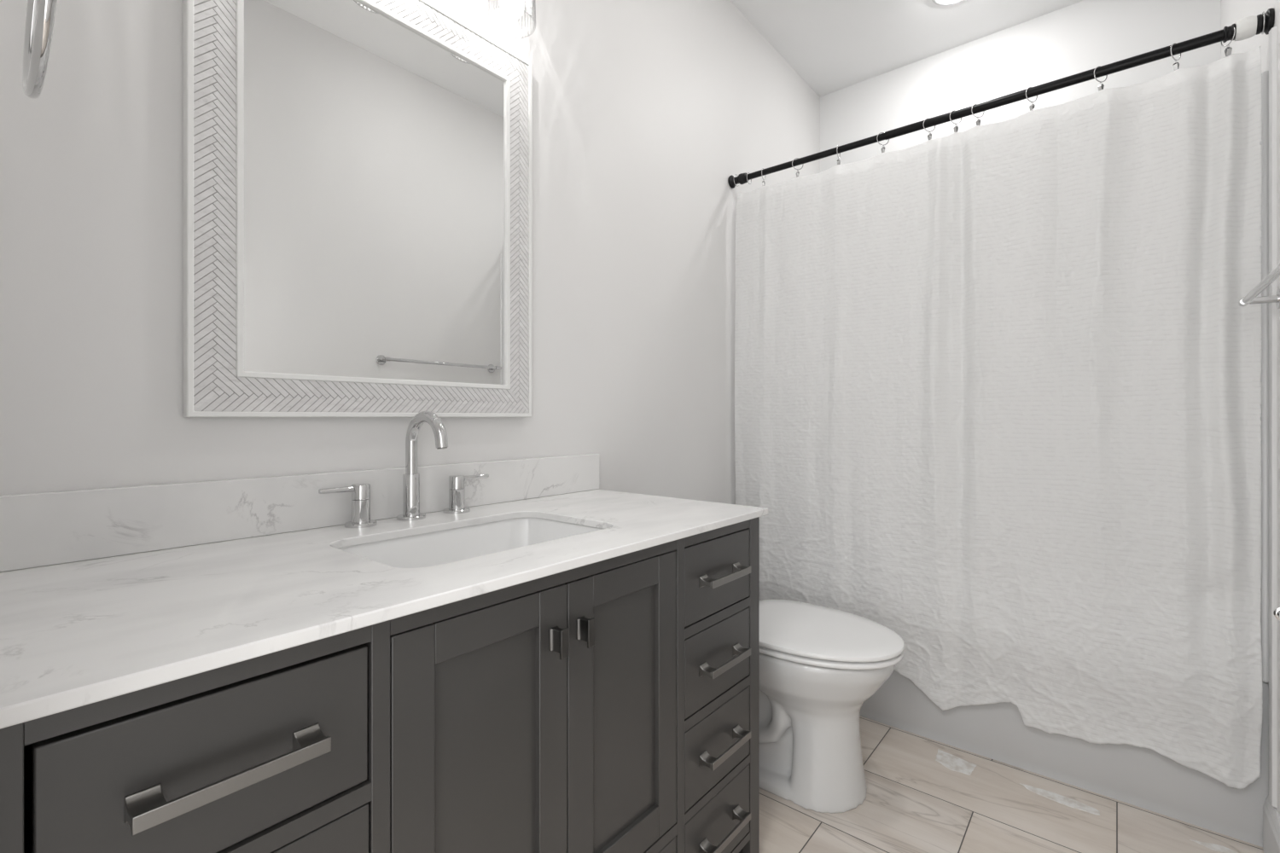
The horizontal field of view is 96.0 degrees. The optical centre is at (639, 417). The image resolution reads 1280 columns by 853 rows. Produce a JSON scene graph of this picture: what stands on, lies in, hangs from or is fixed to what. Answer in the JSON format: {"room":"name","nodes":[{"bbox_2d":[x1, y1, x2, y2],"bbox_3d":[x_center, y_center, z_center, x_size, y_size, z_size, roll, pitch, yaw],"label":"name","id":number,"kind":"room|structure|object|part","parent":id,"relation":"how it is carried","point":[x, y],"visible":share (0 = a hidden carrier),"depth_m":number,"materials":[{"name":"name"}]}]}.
{"room":"bathroom","nodes":[
{"label":"bathroom","id":0,"kind":"room"},
{"bbox_2d":[0,0,820,504],"bbox_3d":[-0.033,-0.326,1.987,0.100,2.826,3.242,0,0,40],"label":"wall","id":1,"kind":"structure","parent":0,"point":[643,112],"depth_m":1.58,"materials":[{"name":"paint"}]},
{"bbox_2d":[0,453,599,572],"bbox_3d":[-0.543,0.167,1.276,0.020,0.108,1.292,0,0,40],"label":"backsplash","id":2,"kind":"structure","parent":1,"relation":"attached to","point":[43,529],"depth_m":1.02,"materials":[{"name":"white stone"}]},
{"bbox_2d":[182,0,531,417],"bbox_3d":[-0.539,-0.477,1.272,0.028,0.954,0.748,0,0,40],"label":"wall mirror","id":3,"kind":"object","parent":1,"relation":"attached to","point":[357,174],"visible":1,"depth_m":1.19,"materials":[{"name":"white mirror"}]},
{"bbox_3d":[-0.745,-0.477,1.010,0.002,0.934,0.062,0,0,40],"label":"herringbone panel","id":4,"kind":"part","parent":3,"relation":"part of","materials":[{"name":"white wood"}]},
{"bbox_3d":[-0.532,-0.041,1.266,0.002,0.062,0.728,0,0,40],"label":"herringbone panel","id":5,"kind":"part","parent":3,"relation":"part of","materials":[{"name":"white wood"}]},
{"bbox_2d":[244,0,505,384],"bbox_3d":[-0.537,-0.477,1.270,0.004,0.794,0.588,0,0,40],"label":"mirror glass","id":6,"kind":"object","parent":3,"relation":"attached to","point":[375,142],"depth_m":1.22,"materials":[{"name":"silver mirror"}]},
{"bbox_3d":[-0.532,-0.913,1.266,0.002,0.062,0.728,0,0,40],"label":"herringbone panel","id":7,"kind":"part","parent":3,"relation":"part of","materials":[{"name":"white wood"}]},
{"bbox_3d":[-0.320,-0.477,1.523,0.002,0.934,0.062,0,0,40],"label":"herringbone panel","id":8,"kind":"part","parent":3,"relation":"part of","materials":[{"name":"white wood"}]},
{"bbox_2d":[730,0,1082,96],"bbox_3d":[0.598,-1.789,1.464,1.740,0.100,3.242,0,0,40],"label":"ceiling","id":9,"kind":"structure","parent":0,"point":[833,45],"depth_m":2.58,"materials":[{"name":"paint"}]},
{"bbox_2d":[931,0,964,5],"bbox_3d":[1.282,-1.727,2.340,0.176,0.024,0.176,0,0,40],"label":"recessed light","id":10,"kind":"object","parent":9,"relation":"in","point":[943,2],"visible":1,"depth_m":2.40,"materials":[{"name":"white paint"}]},
{"bbox_2d":[759,715,1264,852],"bbox_3d":[0.311,1.137,1.117,1.740,0.100,4.142,0,0,40],"label":"floor","id":11,"kind":"structure","parent":0,"point":[913,803],"depth_m":1.56,"materials":[{"name":"tile"}]},
{"bbox_2d":[0,517,759,852],"bbox_3d":[-0.320,0.662,1.085,0.603,0.849,1.265,0,0,40],"label":"vanity cabinet","id":12,"kind":"object","parent":11,"relation":"on","point":[610,706],"visible":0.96,"depth_m":0.78,"materials":[{"name":"paint"}]},
{"bbox_3d":[-0.410,0.250,0.572,0.019,0.024,0.277,0,0,40],"label":"rail","id":13,"kind":"part","parent":12,"relation":"part of","materials":[{"name":"paint"}]},
{"bbox_3d":[-0.411,0.346,0.575,0.019,0.156,0.270,0,0,40],"label":"drawer","id":14,"kind":"part","parent":12,"relation":"part of","materials":[{"name":"paint"}]},
{"bbox_3d":[-0.391,0.346,0.558,0.034,0.023,0.160,0,0,40],"label":"handle","id":15,"kind":"part","parent":12,"relation":"part of","materials":[{"name":"silver metal"}]},
{"bbox_3d":[-0.410,0.438,0.572,0.019,0.021,0.277,0,0,40],"label":"rail","id":16,"kind":"part","parent":12,"relation":"part of","materials":[{"name":"paint"}]},
{"bbox_3d":[-0.410,0.530,0.572,0.019,0.160,0.273,0,0,40],"label":"drawer","id":17,"kind":"part","parent":12,"relation":"part of","materials":[{"name":"paint"}]},
{"bbox_2d":[0,489,767,729],"bbox_3d":[-0.325,0.229,1.092,0.590,0.016,1.288,0,0,40],"label":"countertop","id":18,"kind":"structure","parent":12,"relation":"on","point":[78,634],"depth_m":0.74,"materials":[{"name":"white stone"}]},
{"bbox_2d":[318,411,488,528],"bbox_3d":[-0.459,0.104,1.226,0.160,0.234,0.385,0,0,40],"label":"faucet","id":19,"kind":"object","parent":18,"relation":"on","point":[360,492],"visible":1,"depth_m":1.24,"materials":[{"name":"silver metal"}]},
{"bbox_3d":[-0.589,0.152,1.148,0.035,0.031,0.100,0,0,40],"label":"lever","id":20,"kind":"part","parent":19,"relation":"part of","materials":[{"name":"silver metal"}]},
{"bbox_3d":[-0.568,0.194,1.173,0.060,0.053,0.060,0,0,40],"label":"handle","id":21,"kind":"part","parent":19,"relation":"part of","materials":[{"name":"silver metal"}]},
{"bbox_3d":[-0.499,0.172,1.257,0.060,0.098,0.060,0,0,40],"label":"spout","id":22,"kind":"part","parent":19,"relation":"part of","materials":[{"name":"silver metal"}]},
{"bbox_3d":[-0.453,0.056,1.220,0.142,0.138,0.025,0,0,38],"label":"spout","id":23,"kind":"part","parent":19,"relation":"part of","materials":[{"name":"silver metal"}]},
{"bbox_3d":[-0.427,0.194,1.343,0.060,0.053,0.060,0,0,40],"label":"handle","id":24,"kind":"part","parent":19,"relation":"part of","materials":[{"name":"silver metal"}]},
{"bbox_3d":[-0.407,0.152,1.368,0.035,0.031,0.100,0,0,40],"label":"lever","id":25,"kind":"part","parent":19,"relation":"part of","materials":[{"name":"silver metal"}]},
{"bbox_2d":[338,517,603,568],"bbox_3d":[-0.299,0.315,1.098,0.340,0.154,0.504,0,0,40],"label":"undermount sink","id":26,"kind":"object","parent":18,"relation":"in","point":[448,546],"visible":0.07,"depth_m":1.24,"materials":[{"name":"white ceramic"}]},
{"bbox_3d":[-0.216,0.528,0.811,0.006,0.438,0.187,0,0,40],"label":"door panel","id":27,"kind":"part","parent":12,"relation":"part of","materials":[{"name":"paint"}]},
{"bbox_3d":[-0.214,0.290,0.809,0.020,0.052,0.173,0,0,40],"label":"door rail","id":28,"kind":"part","parent":12,"relation":"part of","materials":[{"name":"paint"}]},
{"bbox_3d":[-0.120,0.250,0.922,0.019,0.024,0.585,0,0,40],"label":"rail","id":29,"kind":"part","parent":12,"relation":"part of","materials":[{"name":"paint"}]},
{"bbox_3d":[-0.124,0.344,0.881,0.027,0.044,0.017,0,0,40],"label":"knob","id":30,"kind":"part","parent":12,"relation":"part of","materials":[{"name":"silver metal"}]},
{"bbox_3d":[-0.087,0.344,0.926,0.027,0.044,0.017,0,0,40],"label":"knob","id":31,"kind":"part","parent":12,"relation":"part of","materials":[{"name":"silver metal"}]},
{"bbox_3d":[-0.030,0.528,1.036,0.006,0.438,0.192,0,0,40],"label":"door panel","id":32,"kind":"part","parent":12,"relation":"part of","materials":[{"name":"paint"}]},
{"bbox_3d":[-0.028,0.290,1.034,0.020,0.052,0.178,0,0,40],"label":"door rail","id":33,"kind":"part","parent":12,"relation":"part of","materials":[{"name":"paint"}]},
{"bbox_3d":[-0.028,0.771,1.034,0.020,0.062,0.178,0,0,40],"label":"door rail","id":34,"kind":"part","parent":12,"relation":"part of","materials":[{"name":"paint"}]},
{"bbox_3d":[-0.120,0.816,0.922,0.019,0.022,0.585,0,0,40],"label":"rail","id":35,"kind":"part","parent":12,"relation":"part of","materials":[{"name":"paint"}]},
{"bbox_3d":[-0.120,0.906,0.922,0.019,0.153,0.580,0,0,40],"label":"drawer","id":36,"kind":"part","parent":12,"relation":"part of","materials":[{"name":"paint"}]},
{"bbox_3d":[0.168,0.902,1.269,0.019,0.160,0.264,0,0,40],"label":"drawer","id":37,"kind":"part","parent":12,"relation":"part of","materials":[{"name":"paint"}]},
{"bbox_3d":[0.168,0.718,1.269,0.019,0.161,0.264,0,0,40],"label":"drawer","id":38,"kind":"part","parent":12,"relation":"part of","materials":[{"name":"paint"}]},
{"bbox_3d":[0.168,0.530,1.269,0.019,0.160,0.264,0,0,40],"label":"drawer","id":39,"kind":"part","parent":12,"relation":"part of","materials":[{"name":"paint"}]},
{"bbox_3d":[0.168,0.345,1.269,0.019,0.160,0.264,0,0,40],"label":"drawer","id":40,"kind":"part","parent":12,"relation":"part of","materials":[{"name":"paint"}]},
{"bbox_3d":[0.168,0.810,1.269,0.019,0.019,0.269,0,0,40],"label":"rail","id":41,"kind":"part","parent":12,"relation":"part of","materials":[{"name":"paint"}]},
{"bbox_3d":[0.168,0.624,1.269,0.019,0.022,0.269,0,0,40],"label":"rail","id":42,"kind":"part","parent":12,"relation":"part of","materials":[{"name":"paint"}]},
{"bbox_3d":[0.168,0.438,1.269,0.019,0.021,0.269,0,0,40],"label":"rail","id":43,"kind":"part","parent":12,"relation":"part of","materials":[{"name":"paint"}]},
{"bbox_3d":[0.168,0.250,1.269,0.019,0.024,0.269,0,0,40],"label":"rail","id":44,"kind":"part","parent":12,"relation":"part of","materials":[{"name":"paint"}]},
{"bbox_3d":[0.188,0.902,1.252,0.034,0.023,0.160,0,0,40],"label":"handle","id":45,"kind":"part","parent":12,"relation":"part of","materials":[{"name":"silver metal"}]},
{"bbox_3d":[0.188,0.718,1.252,0.034,0.023,0.160,0,0,40],"label":"handle","id":46,"kind":"part","parent":12,"relation":"part of","materials":[{"name":"silver metal"}]},
{"bbox_3d":[0.188,0.530,1.252,0.034,0.023,0.160,0,0,40],"label":"handle","id":47,"kind":"part","parent":12,"relation":"part of","materials":[{"name":"silver metal"}]},
{"bbox_3d":[0.188,0.345,1.252,0.034,0.023,0.160,0,0,40],"label":"handle","id":48,"kind":"part","parent":12,"relation":"part of","materials":[{"name":"silver metal"}]},
{"bbox_3d":[0.168,0.994,1.269,0.019,0.018,0.269,0,0,40],"label":"rail","id":49,"kind":"part","parent":12,"relation":"part of","materials":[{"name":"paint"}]},
{"bbox_2d":[759,599,904,814],"bbox_3d":[0.413,0.716,1.811,0.778,0.743,0.406,0,0,40],"label":"toilet","id":50,"kind":"object","parent":11,"relation":"on","point":[819,666],"visible":0.59,"depth_m":1.61,"materials":[{"name":"white ceramic"}]},
{"bbox_3d":[0.515,0.655,1.726,0.508,0.014,0.402,0,0,40],"label":"seat","id":51,"kind":"part","parent":50,"relation":"part of","materials":[{"name":"white plastic"}]},
{"bbox_3d":[0.516,0.633,1.725,0.510,0.018,0.406,0,0,40],"label":"lid","id":52,"kind":"part","parent":50,"relation":"part of","materials":[{"name":"white plastic"}]},
{"bbox_2d":[935,749,976,775],"bbox_3d":[0.989,1.086,1.811,0.114,0.001,0.099,0,0,40],"label":"residue","id":53,"kind":"object","parent":11,"relation":"on","point":[953,763],"visible":1,"depth_m":1.81,"materials":[{"name":"white"}]},
{"bbox_2d":[1019,783,1099,815],"bbox_3d":[1.191,1.086,1.641,0.190,0.001,0.047,0,0,40],"label":"residue","id":54,"kind":"object","parent":11,"relation":"on","point":[1050,795],"visible":1,"depth_m":1.63,"materials":[{"name":"white"}]},
{"bbox_2d":[859,669,1268,847],"bbox_3d":[1.277,0.877,2.283,1.536,0.420,0.910,0,0,40],"label":"bathtub","id":55,"kind":"object","parent":11,"relation":"on","point":[1142,777],"visible":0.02,"depth_m":1.67,"materials":[{"name":"grey plastic"}]},
{"bbox_2d":[1189,839,1238,852],"bbox_3d":[1.459,1.086,1.450,0.113,0.001,0.031,0,0,24],"label":"residue","id":56,"kind":"object","parent":11,"relation":"on","point":[1222,849],"visible":1,"depth_m":1.45,"materials":[{"name":"white"}]},
{"bbox_2d":[820,0,1220,172],"bbox_3d":[1.600,-0.326,2.674,1.540,2.826,0.100,0,0,40],"label":"wall","id":57,"kind":"structure","parent":0,"point":[1085,35],"depth_m":2.55,"materials":[{"name":"paint"}]},
{"bbox_2d":[1260,70,1268,682],"bbox_3d":[1.273,-0.101,2.279,1.538,1.534,0.923,0,0,40],"label":"shower surround","id":58,"kind":"object","parent":57,"relation":"attached to","point":[1265,76],"visible":0.16,"depth_m":1.44,"materials":[{"name":"white plastic"}]},
{"bbox_2d":[1220,0,1279,816],"bbox_3d":[1.230,-0.326,0.941,0.100,2.826,3.242,0,0,40],"label":"wall","id":59,"kind":"structure","parent":0,"point":[1231,11],"depth_m":1.50,"materials":[{"name":"paint"}]},
{"bbox_2d":[727,7,1274,188],"bbox_3d":[0.974,-0.983,1.917,1.538,0.057,0.057,0,0,40],"label":"curtain rod","id":60,"kind":"object","parent":59,"relation":"attached to","point":[1247,27],"visible":0.94,"depth_m":1.69,"materials":[{"name":"black metal"}]},
{"bbox_2d":[761,168,765,186],"bbox_3d":[0.496,-0.962,2.313,0.010,0.073,0.046,0,-1,32],"label":"curtain ring","id":61,"kind":"object","parent":60,"relation":"hanging from","point":[763,182],"visible":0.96,"depth_m":2.31,"materials":[{"name":"silver metal"}]},
{"bbox_2d":[791,157,802,177],"bbox_3d":[0.608,-0.962,2.220,0.046,0.073,0.010,1,0,-9],"label":"curtain ring","id":62,"kind":"object","parent":60,"relation":"hanging from","point":[798,172],"visible":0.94,"depth_m":2.22,"materials":[{"name":"silver metal"}]},
{"bbox_2d":[836,145,840,164],"bbox_3d":[0.731,-0.962,2.119,0.010,0.073,0.046,0,1,33],"label":"curtain ring","id":63,"kind":"object","parent":60,"relation":"hanging from","point":[838,160],"visible":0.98,"depth_m":2.12,"materials":[{"name":"silver metal"}]},
{"bbox_2d":[876,132,889,152],"bbox_3d":[0.852,-0.962,2.019,0.046,0.073,0.010,-1,0,-7],"label":"curtain ring","id":64,"kind":"object","parent":60,"relation":"hanging from","point":[883,148],"visible":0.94,"depth_m":2.02,"materials":[{"name":"silver metal"}]},
{"bbox_2d":[923,117,935,139],"bbox_3d":[0.966,-0.962,1.924,0.046,0.073,0.011,0,0,-13],"label":"curtain ring","id":65,"kind":"object","parent":60,"relation":"hanging from","point":[929,136],"visible":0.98,"depth_m":1.92,"materials":[{"name":"silver metal"}]},
{"bbox_2d":[949,110,961,133],"bbox_3d":[1.027,-0.962,1.874,0.046,0.073,0.010,-1,0,-13],"label":"curtain ring","id":66,"kind":"object","parent":60,"relation":"hanging from","point":[956,128],"visible":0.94,"depth_m":1.87,"materials":[{"name":"silver metal"}]},
{"bbox_2d":[734,46,1262,789],"bbox_3d":[0.961,0.012,1.897,1.490,1.878,0.058,0,0,40],"label":"shower curtain","id":67,"kind":"object","parent":66,"relation":"hanging from","point":[997,386],"visible":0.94,"depth_m":1.71,"materials":[{"name":"fabric"}]},
{"bbox_2d":[971,103,984,125],"bbox_3d":[1.075,-0.962,1.833,0.046,0.073,0.011,0,0,-13],"label":"curtain ring","id":68,"kind":"object","parent":60,"relation":"hanging from","point":[978,122],"visible":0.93,"depth_m":1.83,"materials":[{"name":"silver metal"}]},
{"bbox_2d":[1025,87,1037,110],"bbox_3d":[1.185,-0.962,1.743,0.046,0.073,0.011,0,0,-20],"label":"curtain ring","id":69,"kind":"object","parent":60,"relation":"hanging from","point":[1032,106],"visible":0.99,"depth_m":1.74,"materials":[{"name":"silver metal"}]},
{"bbox_2d":[1093,65,1107,91],"bbox_3d":[1.310,-0.962,1.639,0.046,0.073,0.011,0,0,-15],"label":"curtain ring","id":70,"kind":"object","parent":60,"relation":"hanging from","point":[1101,86],"visible":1,"depth_m":1.64,"materials":[{"name":"silver metal"}]},
{"bbox_2d":[1170,42,1181,70],"bbox_3d":[1.432,-0.962,1.539,0.046,0.073,0.010,-2,1,-22],"label":"curtain ring","id":71,"kind":"object","parent":60,"relation":"hanging from","point":[1176,66],"visible":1,"depth_m":1.54,"materials":[{"name":"silver metal"}]},
{"bbox_2d":[1220,27,1235,56],"bbox_3d":[1.507,-0.962,1.476,0.010,0.073,0.046,0,-1,12],"label":"curtain ring","id":72,"kind":"object","parent":60,"relation":"hanging from","point":[1228,50],"visible":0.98,"depth_m":1.47,"materials":[{"name":"silver metal"}]},
{"bbox_2d":[1261,11,1265,34],"bbox_3d":[1.554,-0.984,1.437,0.003,0.052,0.052,0,0,42],"label":"curtain ring","id":73,"kind":"object","parent":60,"relation":"hanging from","point":[1263,13],"visible":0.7,"depth_m":1.42,"materials":[{"name":"silver metal"}]},
{"bbox_2d":[1238,263,1279,308],"bbox_3d":[1.261,-0.276,1.113,0.071,0.048,0.687,0,0,40],"label":"towel bar","id":74,"kind":"object","parent":59,"relation":"attached to","point":[1250,299],"visible":1,"depth_m":1.30,"materials":[{"name":"silver metal"}]},
{"bbox_2d":[1262,795,1279,852],"bbox_3d":[0.894,1.017,0.625,0.014,0.140,2.128,0,0,40],"label":"baseboard","id":75,"kind":"structure","parent":59,"relation":"attached to","point":[1271,816],"depth_m":1.39,"materials":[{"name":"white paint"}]},
{"bbox_2d":[1268,25,1277,808],"bbox_3d":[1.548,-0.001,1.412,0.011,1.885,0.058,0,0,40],"label":"door","id":76,"kind":"structure","parent":59,"relation":"attached to","point":[1273,32],"depth_m":1.39,"materials":[{"name":"white paint"}]},
{"bbox_2d":[1273,607,1279,620],"bbox_3d":[1.148,0.362,0.979,0.074,0.048,0.172,0,0,40],"label":"toilet paper holder","id":77,"kind":"object","parent":59,"relation":"attached to","point":[1277,611],"visible":1,"depth_m":1.06,"materials":[{"name":"silver metal"}]},
{"bbox_3d":[-0.404,-0.326,0.254,1.540,2.826,0.100,0,0,40],"label":"wall","id":78,"kind":"structure","parent":0,"visible":0},
{"bbox_2d":[22,0,57,98],"bbox_3d":[-0.465,-0.337,0.418,0.160,0.187,0.073,0,0,40],"label":"towel ring","id":79,"kind":"object","parent":78,"relation":"attached to","point":[40,14],"visible":1,"depth_m":0.41,"materials":[{"name":"silver metal"}]}
]}

